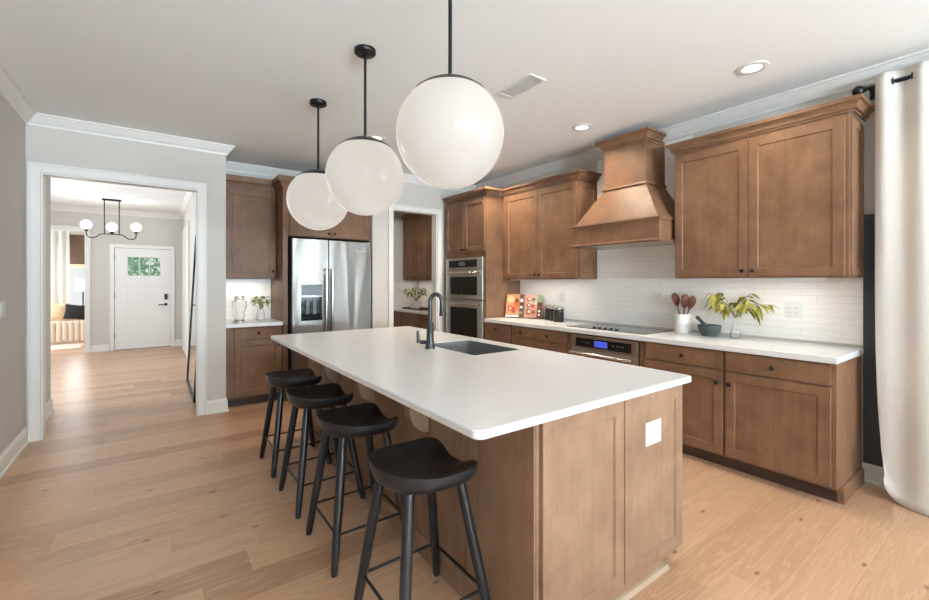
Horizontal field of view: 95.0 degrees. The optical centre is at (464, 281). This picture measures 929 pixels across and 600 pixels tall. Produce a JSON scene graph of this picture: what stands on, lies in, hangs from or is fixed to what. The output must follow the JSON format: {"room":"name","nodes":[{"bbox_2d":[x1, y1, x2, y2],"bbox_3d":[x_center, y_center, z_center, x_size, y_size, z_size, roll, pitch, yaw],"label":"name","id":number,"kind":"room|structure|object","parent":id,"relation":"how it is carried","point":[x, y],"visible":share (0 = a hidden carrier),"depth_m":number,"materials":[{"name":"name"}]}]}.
{"room":"kitchen","nodes":[
{"label":"kitchen","id":0,"kind":"room"},
{"bbox_2d":[0,94,50,453],"bbox_3d":[-0.512,-0.035,-0.907,0.105,2.810,13.335,0,0,-36],"label":"wall","id":1,"kind":"structure","parent":0,"point":[12,128],"depth_m":3.35,"materials":[{"name":"beige paint"}]},
{"bbox_2d":[0,300,4,317],"bbox_3d":[-3.336,0.195,3.077,0.008,0.120,0.120,0,0,-36],"label":"light switch","id":2,"kind":"object","parent":1,"relation":"attached to","point":[2,303],"visible":1,"depth_m":3.06,"materials":[{"name":"white plastic"}]},
{"bbox_2d":[0,426,28,478],"bbox_3d":[-0.170,1.302,-1.267,0.026,0.135,12.150,0,0,-36],"label":"baseboard","id":3,"kind":"structure","parent":1,"relation":"attached to","point":[10,454],"depth_m":3.27,"materials":[{"name":"white paint"}]},
{"bbox_2d":[46,398,54,419],"bbox_3d":[-4.819,1.302,3.681,1.731,0.135,0.901,0,0,-36],"label":"baseboard","id":4,"kind":"structure","parent":1,"relation":"attached to","point":[49,405],"depth_m":4.39,"materials":[{"name":"white paint"}]},
{"bbox_2d":[51,191,193,219],"bbox_3d":[-5.805,-1.393,5.838,3.470,0.095,5.730,0,0,-36],"label":"trim","id":5,"kind":"structure","parent":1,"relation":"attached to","point":[187,196],"depth_m":8.36,"materials":[{"name":"white paint"}]},
{"bbox_2d":[0,49,928,191],"bbox_3d":[1.573,-1.393,0.426,4.835,0.095,12.840,0,0,-36],"label":"trim","id":6,"kind":"structure","parent":1,"relation":"attached to","point":[10,91],"depth_m":3.73,"materials":[{"name":"white paint"}]},
{"bbox_2d":[69,231,84,239],"bbox_3d":[-8.995,-0.035,9.064,2.100,2.810,2.960,0,0,-36],"label":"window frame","id":7,"kind":"structure","parent":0,"point":[70,232],"depth_m":10.38,"materials":[{"name":"white paint"}]},
{"bbox_2d":[70,234,84,267],"bbox_3d":[-9.231,-0.748,10.426,0.640,0.795,0.038,0,0,-36],"label":"roman shade","id":8,"kind":"object","parent":7,"relation":"attached to","point":[77,242],"visible":0.48,"depth_m":10.32,"materials":[{"name":"brown fabric"}]},
{"bbox_2d":[51,210,181,350],"bbox_3d":[-7.530,-0.035,8.212,3.470,2.810,0.140,0,0,-36],"label":"wall","id":9,"kind":"structure","parent":0,"point":[154,231],"depth_m":8.45,"materials":[{"name":"beige paint"}]},
{"bbox_2d":[51,224,90,352],"bbox_3d":[-7.833,0.146,7.889,1.376,2.448,0.026,0,0,-36],"label":"trim","id":10,"kind":"structure","parent":9,"relation":"attached to","point":[53,226],"depth_m":8.26,"materials":[{"name":"white paint"}]},
{"bbox_2d":[90,339,181,351],"bbox_3d":[-6.681,1.302,8.727,1.490,0.135,0.026,0,0,-36],"label":"baseboard","id":11,"kind":"structure","parent":9,"relation":"attached to","point":[94,348],"depth_m":8.40,"materials":[{"name":"white paint"}]},
{"bbox_2d":[114,248,169,349],"bbox_3d":[-6.628,0.338,8.784,0.927,2.045,0.095,0,0,-36],"label":"door","id":12,"kind":"structure","parent":9,"relation":"in","point":[142,303],"depth_m":8.78,"materials":[{"name":"white paint"}]},
{"bbox_2d":[109,244,174,350],"bbox_3d":[-6.616,0.303,8.774,1.076,2.133,0.026,0,0,-36],"label":"trim","id":13,"kind":"structure","parent":9,"relation":"attached to","point":[111,246],"depth_m":8.58,"materials":[{"name":"white paint"}]},
{"bbox_2d":[26,125,228,427],"bbox_3d":[-3.159,-0.035,4.128,1.531,2.810,0.146,0,0,-36],"label":"wall","id":14,"kind":"structure","parent":0,"point":[43,145],"depth_m":4.30,"materials":[{"name":"beige paint"}]},
{"bbox_2d":[27,161,206,441],"bbox_3d":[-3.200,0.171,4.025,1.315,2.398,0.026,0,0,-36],"label":"trim","id":15,"kind":"structure","parent":14,"relation":"attached to","point":[34,169],"depth_m":3.68,"materials":[{"name":"white paint"}]},
{"bbox_2d":[182,192,195,309],"bbox_3d":[-4.345,-0.035,6.899,0.140,2.810,5.730,0,0,-36],"label":"wall","id":16,"kind":"structure","parent":0,"point":[190,213],"depth_m":6.78,"materials":[{"name":"beige paint"}]},
{"bbox_2d":[183,229,187,358],"bbox_3d":[-5.120,0.215,7.837,0.012,2.290,1.700,0,0,-36],"label":"door","id":17,"kind":"structure","parent":16,"relation":"in","point":[185,236],"depth_m":7.91,"materials":[{"name":"white paint"}]},
{"bbox_2d":[182,220,189,349],"bbox_3d":[-5.126,0.173,7.833,0.026,2.393,1.886,0,0,-36],"label":"trim","id":18,"kind":"structure","parent":16,"relation":"attached to","point":[187,226],"depth_m":7.08,"materials":[{"name":"white paint"}]},
{"bbox_2d":[226,170,274,190],"bbox_3d":[-2.082,-0.035,5.409,1.770,2.810,0.720,0,0,-36],"label":"wall","id":19,"kind":"structure","parent":0,"point":[227,172],"depth_m":5.29,"materials":[{"name":"beige paint"}]},
{"bbox_2d":[226,279,270,319],"bbox_3d":[-2.698,0.207,5.253,0.590,0.495,0.010,0,0,-36],"label":"backsplash","id":20,"kind":"structure","parent":19,"relation":"attached to","point":[250,289],"depth_m":5.27,"materials":[{"name":"white tile"}]},
{"bbox_2d":[226,174,275,279],"bbox_3d":[-2.595,-0.624,5.103,0.576,1.198,0.363,0,0,-36],"label":"upper cabinet","id":21,"kind":"object","parent":19,"relation":"attached to","point":[250,201],"visible":0.8,"depth_m":4.99,"materials":[{"name":"brown wood"}]},
{"bbox_2d":[271,174,369,400],"bbox_3d":[-1.852,0.076,5.433,1.126,2.588,0.703,0,0,-36],"label":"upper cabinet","id":22,"kind":"object","parent":19,"relation":"attached to","point":[354,227],"visible":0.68,"depth_m":5.03,"materials":[{"name":"brown wood"}]},
{"bbox_2d":[394,212,417,307],"bbox_3d":[-1.560,-0.035,7.420,1.680,2.810,0.120,0,0,-36],"label":"wall","id":23,"kind":"structure","parent":0,"point":[400,298],"depth_m":7.63,"materials":[{"name":"beige paint"}]},
{"bbox_2d":[401,214,415,279],"bbox_3d":[-0.868,-0.605,7.577,0.358,1.150,0.420,0,0,-36],"label":"wall cabinet","id":24,"kind":"object","parent":23,"relation":"attached to","point":[409,220],"visible":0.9,"depth_m":7.49,"materials":[{"name":"brown wood"}]},
{"bbox_2d":[370,182,464,332],"bbox_3d":[-0.537,-0.035,6.013,1.680,2.810,0.120,0,0,-36],"label":"wall","id":25,"kind":"structure","parent":0,"point":[411,194],"depth_m":5.59,"materials":[{"name":"beige paint"}]},
{"bbox_2d":[388,204,441,331],"bbox_3d":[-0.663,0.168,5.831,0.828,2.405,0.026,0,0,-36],"label":"trim","id":26,"kind":"structure","parent":25,"relation":"attached to","point":[438,212],"depth_m":5.77,"materials":[{"name":"white paint"}]},
{"bbox_2d":[0,0,928,213],"bbox_3d":[-1.612,-1.490,3.155,7.300,0.100,21.400,0,0,-36],"label":"ceiling","id":27,"kind":"structure","parent":0,"point":[245,75],"depth_m":2.77,"materials":[{"name":"paint"}]},
{"bbox_2d":[80,198,141,239],"bbox_3d":[-6.134,-1.095,7.410,0.830,0.690,0.160,0,0,-36],"label":"chandelier","id":28,"kind":"object","parent":27,"relation":"hanging from","point":[86,225],"visible":1,"depth_m":7.37,"materials":[{"name":"black metal"}]},
{"bbox_2d":[286,98,346,229],"bbox_3d":[-1.169,-0.927,3.403,0.474,1.025,0.474,0,0,-36],"label":"globe pendant","id":29,"kind":"object","parent":27,"relation":"hanging from","point":[309,201],"visible":0.8,"depth_m":3.23,"materials":[{"name":"white glass"}]},
{"bbox_2d":[325,44,403,215],"bbox_3d":[-0.616,-0.927,2.643,0.474,1.025,0.474,0,0,-36],"label":"globe pendant","id":30,"kind":"object","parent":27,"relation":"hanging from","point":[364,175],"visible":1,"depth_m":2.48,"materials":[{"name":"white glass"}]},
{"bbox_2d":[368,135,385,140],"bbox_3d":[-0.885,-1.437,4.260,0.192,0.006,0.192,0,0,-36],"label":"recessed light","id":31,"kind":"object","parent":27,"relation":"in","point":[382,138],"visible":0.56,"depth_m":4.23,"materials":[{"name":"white plastic"}]},
{"bbox_2d":[396,0,503,188],"bbox_3d":[-0.063,-0.927,1.882,0.474,1.025,0.474,0,0,-36],"label":"globe pendant","id":32,"kind":"object","parent":27,"relation":"hanging from","point":[450,128],"visible":1,"depth_m":1.71,"materials":[{"name":"white glass"}]},
{"bbox_2d":[497,73,546,97],"bbox_3d":[0.414,-1.436,3.131,0.160,0.008,0.360,0,0,-36],"label":"ceiling vent","id":33,"kind":"object","parent":27,"relation":"in","point":[529,81],"visible":1,"depth_m":3.12,"materials":[{"name":"white plastic"}]},
{"bbox_2d":[571,124,592,130],"bbox_3d":[1.096,-1.437,3.970,0.192,0.006,0.192,0,0,-36],"label":"recessed light","id":34,"kind":"object","parent":27,"relation":"in","point":[580,127],"visible":1,"depth_m":3.96,"materials":[{"name":"white plastic"}]},
{"bbox_2d":[735,61,768,74],"bbox_3d":[1.935,-1.437,2.867,0.192,0.006,0.192,0,0,-36],"label":"recessed light","id":35,"kind":"object","parent":27,"relation":"in","point":[754,67],"visible":1,"depth_m":2.86,"materials":[{"name":"white plastic"}]},
{"bbox_2d":[0,344,928,599],"bbox_3d":[-1.612,1.430,3.155,7.300,0.120,21.400,0,0,-36],"label":"floor","id":36,"kind":"structure","parent":0,"point":[128,492],"depth_m":2.41,"materials":[{"name":"brown wood"}]},
{"bbox_2d":[51,230,68,303],"bbox_3d":[-9.722,0.050,9.893,0.800,2.600,0.063,0,0,-36],"label":"drape","id":37,"kind":"object","parent":36,"relation":"on","point":[59,238],"visible":0.1,"depth_m":10.03,"materials":[{"name":"fabric"}]},
{"bbox_2d":[51,319,84,344],"bbox_3d":[-9.149,0.970,9.530,1.500,0.800,0.826,0,0,-36],"label":"sofa","id":38,"kind":"object","parent":36,"relation":"on","point":[63,331],"visible":0.25,"depth_m":9.37,"materials":[{"name":"beige fabric"}]},
{"bbox_2d":[51,303,69,319],"bbox_3d":[-9.096,0.660,9.559,0.342,0.372,0.156,0,0,-36],"label":"cushion","id":39,"kind":"object","parent":38,"relation":"on","point":[57,310],"visible":0.78,"depth_m":9.51,"materials":[{"name":"beige fabric"}]},
{"bbox_2d":[63,304,84,319],"bbox_3d":[-8.761,0.680,9.642,0.474,0.374,0.157,0,0,-36],"label":"cushion","id":40,"kind":"object","parent":38,"relation":"on","point":[71,311],"visible":0.81,"depth_m":9.58,"materials":[{"name":"black fabric"}]},
{"bbox_2d":[51,343,84,349],"bbox_3d":[-8.688,1.364,8.768,1.250,0.012,0.900,0,0,-36],"label":"rug","id":41,"kind":"object","parent":36,"relation":"on","point":[78,345],"visible":0.32,"depth_m":8.97,"materials":[{"name":"white fabric"}]},
{"bbox_2d":[75,279,84,304],"bbox_3d":[-9.174,0.650,10.245,0.300,1.440,0.300,0,0,-36],"label":"table lamp","id":42,"kind":"object","parent":36,"relation":"on","point":[80,283],"visible":0.37,"depth_m":10.13,"materials":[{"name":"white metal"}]},
{"bbox_2d":[186,234,195,402],"bbox_3d":[-3.415,0.350,5.411,0.135,2.040,1.330,0,0,-36],"label":"floor mirror","id":43,"kind":"object","parent":36,"relation":"on","point":[191,361],"visible":0.5,"depth_m":5.58,"materials":[{"name":"black metal"}]},
{"bbox_2d":[226,325,281,406],"bbox_3d":[-2.506,0.932,4.980,0.576,0.875,0.666,0,0,-36],"label":"base cabinet","id":44,"kind":"object","parent":36,"relation":"on","point":[251,353],"visible":0.73,"depth_m":4.72,"materials":[{"name":"brown wood"}]},
{"bbox_2d":[226,318,282,327],"bbox_3d":[-2.509,0.475,4.985,0.576,0.040,0.655,0,0,-36],"label":"countertop","id":45,"kind":"structure","parent":44,"relation":"on","point":[267,321],"depth_m":4.79,"materials":[{"name":"white stone"}]},
{"bbox_2d":[232,296,246,321],"bbox_3d":[-2.572,0.310,4.868,0.156,0.288,0.156,0,0,-36],"label":"hurricane","id":46,"kind":"object","parent":45,"relation":"on","point":[239,305],"visible":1,"depth_m":4.82,"materials":[{"name":"white"}]},
{"bbox_2d":[250,296,273,319],"bbox_3d":[-2.438,0.309,5.127,0.266,0.291,0.336,0,0,-36],"label":"plant","id":47,"kind":"object","parent":45,"relation":"on","point":[260,315],"visible":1,"depth_m":5.06,"materials":[{"name":"green plant"}]},
{"bbox_2d":[260,368,330,477],"bbox_3d":[-1.300,1.030,3.265,0.423,0.686,0.437,0,0,-36],"label":"bar stool","id":48,"kind":"object","parent":36,"relation":"on","point":[302,377],"visible":0.91,"depth_m":3.20,"materials":[{"name":"black wood"}]},
{"bbox_2d":[279,383,364,518],"bbox_3d":[-0.926,1.030,2.751,0.423,0.686,0.437,0,0,-36],"label":"bar stool","id":49,"kind":"object","parent":36,"relation":"on","point":[329,395],"visible":0.96,"depth_m":2.69,"materials":[{"name":"black wood"}]},
{"bbox_2d":[288,238,370,388],"bbox_3d":[-1.768,0.422,5.397,0.960,1.855,0.790,0,0,-36],"label":"refrigerator","id":50,"kind":"object","parent":36,"relation":"on","point":[329,281],"visible":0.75,"depth_m":5.06,"materials":[{"name":"silver metal"}]},
{"bbox_2d":[306,403,402,577],"bbox_3d":[-0.567,1.030,2.264,0.423,0.686,0.437,0,0,-36],"label":"bar stool","id":51,"kind":"object","parent":36,"relation":"on","point":[366,420],"visible":0.91,"depth_m":2.21,"materials":[{"name":"black wood"}]},
{"bbox_2d":[394,311,401,326],"bbox_3d":[-0.973,0.932,7.493,0.636,0.875,0.443,0,0,-36],"label":"base cabinet","id":52,"kind":"object","parent":36,"relation":"on","point":[397,315],"visible":0.12,"depth_m":7.23,"materials":[{"name":"brown wood"}]},
{"bbox_2d":[401,312,417,327],"bbox_3d":[-0.672,0.932,7.079,0.636,0.875,0.575,0,0,-36],"label":"base cabinet","id":53,"kind":"object","parent":36,"relation":"on","point":[408,319],"visible":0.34,"depth_m":6.89,"materials":[{"name":"brown wood"}]},
{"bbox_2d":[354,437,490,599],"bbox_3d":[-0.171,1.030,1.711,0.423,0.686,0.437,0,0,-36],"label":"bar stool","id":54,"kind":"object","parent":36,"relation":"on","point":[421,466],"visible":1,"depth_m":1.68,"materials":[{"name":"black wood"}]},
{"bbox_2d":[418,314,427,328],"bbox_3d":[-0.333,0.932,6.611,0.636,0.875,0.578,0,0,-36],"label":"base cabinet","id":55,"kind":"object","parent":36,"relation":"on","point":[422,319],"visible":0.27,"depth_m":6.55,"materials":[{"name":"brown wood"}]},
{"bbox_2d":[394,307,427,314],"bbox_3d":[-0.628,0.475,7.024,0.620,0.040,1.613,0,0,-36],"label":"countertop","id":56,"kind":"structure","parent":55,"relation":"on","point":[425,312],"depth_m":6.80,"materials":[{"name":"white stone"}]},
{"bbox_2d":[402,307,427,310],"bbox_3d":[-0.770,0.442,7.117,0.280,0.024,0.620,0,0,-36],"label":"serving tray","id":57,"kind":"object","parent":56,"relation":"on","point":[402,307],"visible":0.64,"depth_m":7.02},
{"bbox_2d":[403,287,428,308],"bbox_3d":[-0.808,0.266,7.197,0.434,0.361,0.395,0,0,17],"label":"potted plant","id":58,"kind":"object","parent":57,"relation":"on","point":[416,304],"visible":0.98,"depth_m":7.12,"materials":[{"name":"green plant"}]},
{"bbox_2d":[443,186,519,339],"bbox_3d":[0.233,0.095,5.820,0.635,2.550,0.958,0,0,-36],"label":"tall cabinet","id":59,"kind":"object","parent":36,"relation":"on","point":[474,218],"visible":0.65,"depth_m":5.46,"materials":[{"name":"brown wood"}]},
{"bbox_2d":[443,256,483,338],"bbox_3d":[0.185,0.245,5.821,0.618,1.130,0.830,0,0,-36],"label":"double wall oven","id":60,"kind":"object","parent":59,"relation":"in","point":[464,276],"visible":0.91,"depth_m":5.62,"materials":[{"name":"silver metal"}]},
{"bbox_2d":[308,358,681,599],"bbox_3d":[-0.200,0.926,2.891,1.105,0.887,2.792,0,0,-36],"label":"kitchen island","id":61,"kind":"object","parent":36,"relation":"on","point":[578,506],"visible":0.43,"depth_m":1.76,"materials":[{"name":"brown wood"}]},
{"bbox_2d":[270,326,690,439],"bbox_3d":[-0.271,0.470,2.847,1.328,0.030,2.885,0,0,-36],"label":"island countertop","id":62,"kind":"structure","parent":61,"relation":"on","point":[484,396],"depth_m":2.03,"materials":[{"name":"white stone"}]},
{"bbox_2d":[417,292,446,348],"bbox_3d":[-0.225,0.263,2.919,0.206,0.384,0.071,0,0,1],"label":"faucet","id":63,"kind":"object","parent":62,"relation":"on","point":[429,341],"visible":1,"depth_m":2.90,"materials":[{"name":"black metal"}]},
{"bbox_2d":[434,340,518,354],"bbox_3d":[0.045,0.563,3.000,0.398,0.214,0.598,0,0,-36],"label":"sink","id":64,"kind":"object","parent":62,"relation":"in","point":[470,347],"visible":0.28,"depth_m":3.25,"materials":[{"name":"metal"}]},
{"bbox_2d":[645,418,660,446],"bbox_3d":[0.862,0.685,1.941,0.125,0.105,0.009,0,0,-36],"label":"outlet","id":65,"kind":"object","parent":61,"relation":"attached to","point":[652,428],"visible":1,"depth_m":1.93,"materials":[{"name":"white plastic"}]},
{"bbox_2d":[649,425,653,441],"bbox_3d":[0.845,0.685,1.925,0.034,0.068,0.003,0,0,-36],"label":"receptacle","id":66,"kind":"object","parent":65,"relation":"attached to","point":[651,427],"depth_m":1.92,"materials":[{"name":"white plastic"}]},
{"bbox_2d":[655,423,658,439],"bbox_3d":[0.882,0.685,1.952,0.034,0.068,0.003,0,0,-36],"label":"receptacle","id":67,"kind":"object","parent":65,"relation":"attached to","point":[656,424],"depth_m":1.95,"materials":[{"name":"white plastic"}]},
{"bbox_2d":[486,322,511,343],"bbox_3d":[0.628,0.932,5.289,0.636,0.875,0.479,0,0,-36],"label":"base cabinet","id":68,"kind":"object","parent":36,"relation":"on","point":[497,332],"visible":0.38,"depth_m":5.09,"materials":[{"name":"brown wood"}]},
{"bbox_2d":[512,325,571,354],"bbox_3d":[1.025,0.932,4.743,0.636,0.875,0.869,0,0,-36],"label":"base cabinet","id":69,"kind":"object","parent":36,"relation":"on","point":[550,340],"visible":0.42,"depth_m":4.53,"materials":[{"name":"brown wood"}]},
{"bbox_2d":[572,333,642,366],"bbox_3d":[1.525,0.932,4.098,0.585,0.876,0.759,0,0,-36],"label":"base cabinet","id":70,"kind":"object","parent":36,"relation":"on","point":[641,342],"visible":0.06,"depth_m":3.63,"materials":[{"name":"brown wood"}]},
{"bbox_2d":[569,334,639,365],"bbox_3d":[1.471,0.869,4.058,0.649,0.712,0.709,0,0,-36],"label":"oven","id":71,"kind":"object","parent":70,"relation":"in","point":[623,351],"visible":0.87,"depth_m":3.85,"materials":[{"name":"silver metal"}]},
{"bbox_2d":[643,341,729,467],"bbox_3d":[1.918,0.932,3.514,0.636,0.875,0.647,0,0,-36],"label":"base cabinet","id":72,"kind":"object","parent":36,"relation":"on","point":[703,398],"visible":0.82,"depth_m":3.23,"materials":[{"name":"brown wood"}]},
{"bbox_2d":[725,351,863,504],"bbox_3d":[2.299,0.932,2.991,0.638,0.875,0.644,0,0,-36],"label":"base cabinet","id":73,"kind":"object","parent":36,"relation":"on","point":[792,423],"visible":0.85,"depth_m":2.78,"materials":[{"name":"brown wood"}]},
{"bbox_2d":[484,316,863,363],"bbox_3d":[1.490,0.475,4.112,0.635,0.040,3.397,0,0,-36],"label":"countertop","id":74,"kind":"structure","parent":73,"relation":"on","point":[830,354],"depth_m":3.20,"materials":[{"name":"white stone"}]},
{"bbox_2d":[505,294,524,317],"bbox_3d":[0.644,0.301,5.427,0.230,0.292,0.093,0,0,27],"label":"cookbook","id":75,"kind":"object","parent":74,"relation":"on","point":[514,304],"visible":1,"depth_m":5.41,"materials":[{"name":"paper"}]},
{"bbox_2d":[524,295,543,317],"bbox_3d":[0.863,0.304,5.309,0.228,0.287,0.092,0,0,31],"label":"cookbook","id":76,"kind":"object","parent":74,"relation":"on","point":[533,303],"visible":1,"depth_m":5.29,"materials":[{"name":"paper"}]},
{"bbox_2d":[545,304,552,319],"bbox_3d":[1.032,0.361,5.138,0.123,0.187,0.123,0,0,-36],"label":"canister","id":77,"kind":"object","parent":74,"relation":"on","point":[546,306],"visible":0.56,"depth_m":5.11,"materials":[{"name":"black metal"}]},
{"bbox_2d":[549,305,557,320],"bbox_3d":[1.057,0.361,5.002,0.123,0.187,0.123,0,0,-36],"label":"canister","id":78,"kind":"object","parent":74,"relation":"on","point":[550,307],"visible":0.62,"depth_m":4.96,"materials":[{"name":"black metal"}]},
{"bbox_2d":[553,305,563,321],"bbox_3d":[1.074,0.361,4.859,0.123,0.187,0.123,0,0,-36],"label":"canister","id":79,"kind":"object","parent":74,"relation":"on","point":[558,312],"visible":1,"depth_m":4.81,"materials":[{"name":"black metal"}]},
{"bbox_2d":[567,323,673,334],"bbox_3d":[1.496,0.441,4.171,0.475,0.026,0.870,0,0,-36],"label":"cooktop","id":80,"kind":"object","parent":74,"relation":"in","point":[609,327],"visible":1,"depth_m":4.10,"materials":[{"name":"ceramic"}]},
{"bbox_2d":[674,313,691,332],"bbox_3d":[1.967,0.370,3.834,0.140,0.168,0.140,0,0,-36],"label":"utensil crock","id":81,"kind":"object","parent":74,"relation":"on","point":[682,322],"visible":0.98,"depth_m":3.78,"materials":[{"name":"white ceramic"}]},
{"bbox_2d":[671,293,679,313],"bbox_3d":[1.937,0.268,3.862,0.110,0.346,0.034,0,0,42],"label":"wooden spoon","id":82,"kind":"object","parent":81,"relation":"in","point":[675,297],"visible":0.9,"depth_m":3.87,"materials":[{"name":"red wood"}]},
{"bbox_2d":[671,293,679,305],"bbox_3d":[1.919,0.157,3.876,0.039,0.124,0.061,0,0,-36],"label":"bowl","id":83,"kind":"object","parent":82,"relation":"on","point":[675,297],"depth_m":3.87,"materials":[{"name":"red wood"}]},
{"bbox_2d":[681,294,688,313],"bbox_3d":[1.954,0.274,3.804,0.056,0.334,0.070,0,0,-15],"label":"wooden spoon","id":84,"kind":"object","parent":81,"relation":"in","point":[684,299],"visible":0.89,"depth_m":3.79,"materials":[{"name":"red wood"}]},
{"bbox_2d":[687,295,695,313],"bbox_3d":[1.991,0.280,3.792,0.034,0.324,0.122,0,0,-43],"label":"wooden spoon","id":85,"kind":"object","parent":81,"relation":"in","point":[692,300],"visible":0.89,"depth_m":3.77,"materials":[{"name":"red wood"}]},
{"bbox_2d":[697,324,721,335],"bbox_3d":[2.075,0.408,3.609,0.180,0.092,0.180,0,0,-36],"label":"mortar","id":86,"kind":"object","parent":74,"relation":"on","point":[711,329],"visible":0.96,"depth_m":3.55,"materials":[{"name":"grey stone"}]},
{"bbox_2d":[695,316,707,325],"bbox_3d":[2.043,0.360,3.636,0.040,0.144,0.142,0,0,-36],"label":"pestle","id":87,"kind":"object","parent":86,"relation":"in","point":[698,318],"visible":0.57,"depth_m":3.65,"materials":[{"name":"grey stone"}]},
{"bbox_2d":[703,292,778,338],"bbox_3d":[2.192,0.271,3.438,0.379,0.367,0.502,0,0,-14],"label":"plant","id":88,"kind":"object","parent":74,"relation":"on","point":[735,333],"visible":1,"depth_m":3.43,"materials":[{"name":"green plant"}]},
{"bbox_2d":[497,83,874,463],"bbox_3d":[3.271,-0.035,2.303,0.120,2.810,14.080,0,0,-36],"label":"wall","id":89,"kind":"structure","parent":0,"point":[869,125],"depth_m":3.12,"materials":[{"name":"beige paint"}]},
{"bbox_2d":[413,214,427,279],"bbox_3d":[-0.622,-0.605,7.238,0.358,1.150,0.413,0,0,-36],"label":"wall cabinet","id":90,"kind":"object","parent":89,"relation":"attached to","point":[421,220],"visible":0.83,"depth_m":7.16,"materials":[{"name":"brown wood"}]},
{"bbox_2d":[418,280,431,307],"bbox_3d":[-0.376,0.212,7.212,0.010,0.485,1.610,0,0,-36],"label":"backsplash","id":91,"kind":"structure","parent":89,"relation":"attached to","point":[427,284],"depth_m":7.65,"materials":[{"name":"white tile"}]},
{"bbox_2d":[427,215,431,279],"bbox_3d":[-0.378,-0.605,6.902,0.358,1.150,0.413,0,0,-36],"label":"wall cabinet","id":92,"kind":"object","parent":89,"relation":"attached to","point":[429,218],"visible":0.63,"depth_m":6.94,"materials":[{"name":"brown wood"}]},
{"bbox_2d":[501,168,600,279],"bbox_3d":[0.975,-0.600,5.048,0.368,1.160,1.274,0,0,-36],"label":"upper cabinet","id":93,"kind":"object","parent":89,"relation":"attached to","point":[539,216],"visible":0.96,"depth_m":4.84,"materials":[{"name":"brown wood"}]},
{"bbox_2d":[559,292,563,301],"bbox_3d":[1.160,0.180,5.082,0.009,0.115,0.075,0,0,-36],"label":"outlet","id":94,"kind":"object","parent":89,"relation":"attached to","point":[561,294],"visible":1,"depth_m":5.08,"materials":[{"name":"white plastic"}]},
{"bbox_2d":[571,126,674,249],"bbox_3d":[1.564,-0.863,4.084,0.526,1.035,0.944,0,0,-36],"label":"range hood","id":95,"kind":"object","parent":89,"relation":"attached to","point":[635,208],"visible":0.9,"depth_m":3.95,"materials":[{"name":"brown wood"}]},
{"bbox_2d":[597,135,692,278],"bbox_3d":[1.763,-0.680,4.268,0.010,1.300,1.023,0,0,-36],"label":"backsplash","id":96,"kind":"structure","parent":89,"relation":"attached to","point":[652,262],"depth_m":4.25,"materials":[{"name":"white tile"}]},
{"bbox_2d":[520,278,862,344],"bbox_3d":[1.741,0.202,4.298,0.010,0.463,3.393,0,0,-36],"label":"backsplash","id":97,"kind":"structure","parent":89,"relation":"attached to","point":[832,307],"depth_m":3.62,"materials":[{"name":"white tile"}]},
{"bbox_2d":[700,298,708,310],"bbox_3d":[2.118,0.200,3.764,0.009,0.115,0.075,0,0,-36],"label":"outlet","id":98,"kind":"object","parent":89,"relation":"attached to","point":[702,304],"visible":0.89,"depth_m":3.77,"materials":[{"name":"white plastic"}]},
{"bbox_2d":[665,93,874,279],"bbox_3d":[2.258,-0.600,3.282,0.368,1.160,1.270,0,0,-36],"label":"upper cabinet","id":99,"kind":"object","parent":89,"relation":"attached to","point":[780,196],"visible":0.99,"depth_m":3.06,"materials":[{"name":"brown wood"}]},
{"bbox_2d":[784,302,802,317],"bbox_3d":[2.499,0.215,3.239,0.009,0.115,0.115,0,0,-36],"label":"outlet","id":100,"kind":"object","parent":89,"relation":"attached to","point":[791,310],"visible":1,"depth_m":3.24,"materials":[{"name":"white plastic"}]},
{"bbox_2d":[787,306,791,314],"bbox_3d":[2.483,0.215,3.256,0.003,0.068,0.034,0,0,-36],"label":"receptacle","id":101,"kind":"object","parent":100,"relation":"attached to","point":[789,308],"depth_m":3.25,"materials":[{"name":"white plastic"}]},
{"bbox_2d":[794,306,799,314],"bbox_3d":[2.510,0.215,3.218,0.003,0.068,0.034,0,0,-36],"label":"receptacle","id":102,"kind":"object","parent":100,"relation":"attached to","point":[796,308],"depth_m":3.22,"materials":[{"name":"white plastic"}]},
{"bbox_2d":[863,214,882,466],"bbox_3d":[2.897,0.388,2.696,0.027,1.695,0.557,0,0,-36],"label":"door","id":103,"kind":"structure","parent":89,"relation":"attached to","point":[872,454],"depth_m":2.89,"materials":[{"name":"black paint"}]},
{"bbox_2d":[862,462,884,488],"bbox_3d":[3.277,1.302,2.171,0.026,0.135,1.860,0,0,-36],"label":"baseboard","id":104,"kind":"structure","parent":89,"relation":"attached to","point":[873,474],"depth_m":2.88,"materials":[{"name":"white paint"}]},
{"bbox_2d":[852,75,910,100],"bbox_3d":[4.325,-1.275,0.602,0.174,0.080,5.689,0,0,-36],"label":"curtain rod","id":105,"kind":"object","parent":89,"relation":"attached to","point":[858,89],"visible":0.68,"depth_m":2.81,"materials":[{"name":"black metal"}]},
{"bbox_2d":[875,60,928,515],"bbox_3d":[2.910,0.014,2.349,0.183,2.706,0.965,0,0,-36],"label":"curtain","id":106,"kind":"object","parent":105,"relation":"hanging from","point":[901,108],"visible":1,"depth_m":2.65,"materials":[{"name":"fabric"}]},
{"label":"outside","id":107,"kind":"structure","parent":0,"visible":0},
{"bbox_2d":[128,257,159,275],"bbox_3d":[-8.511,-0.066,11.851,2.043,2.880,2.008,0,0,-36],"label":"tree","id":108,"kind":"object","parent":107,"point":[132,265],"visible":0.09,"depth_m":11.27,"materials":[{"name":"green plant"}]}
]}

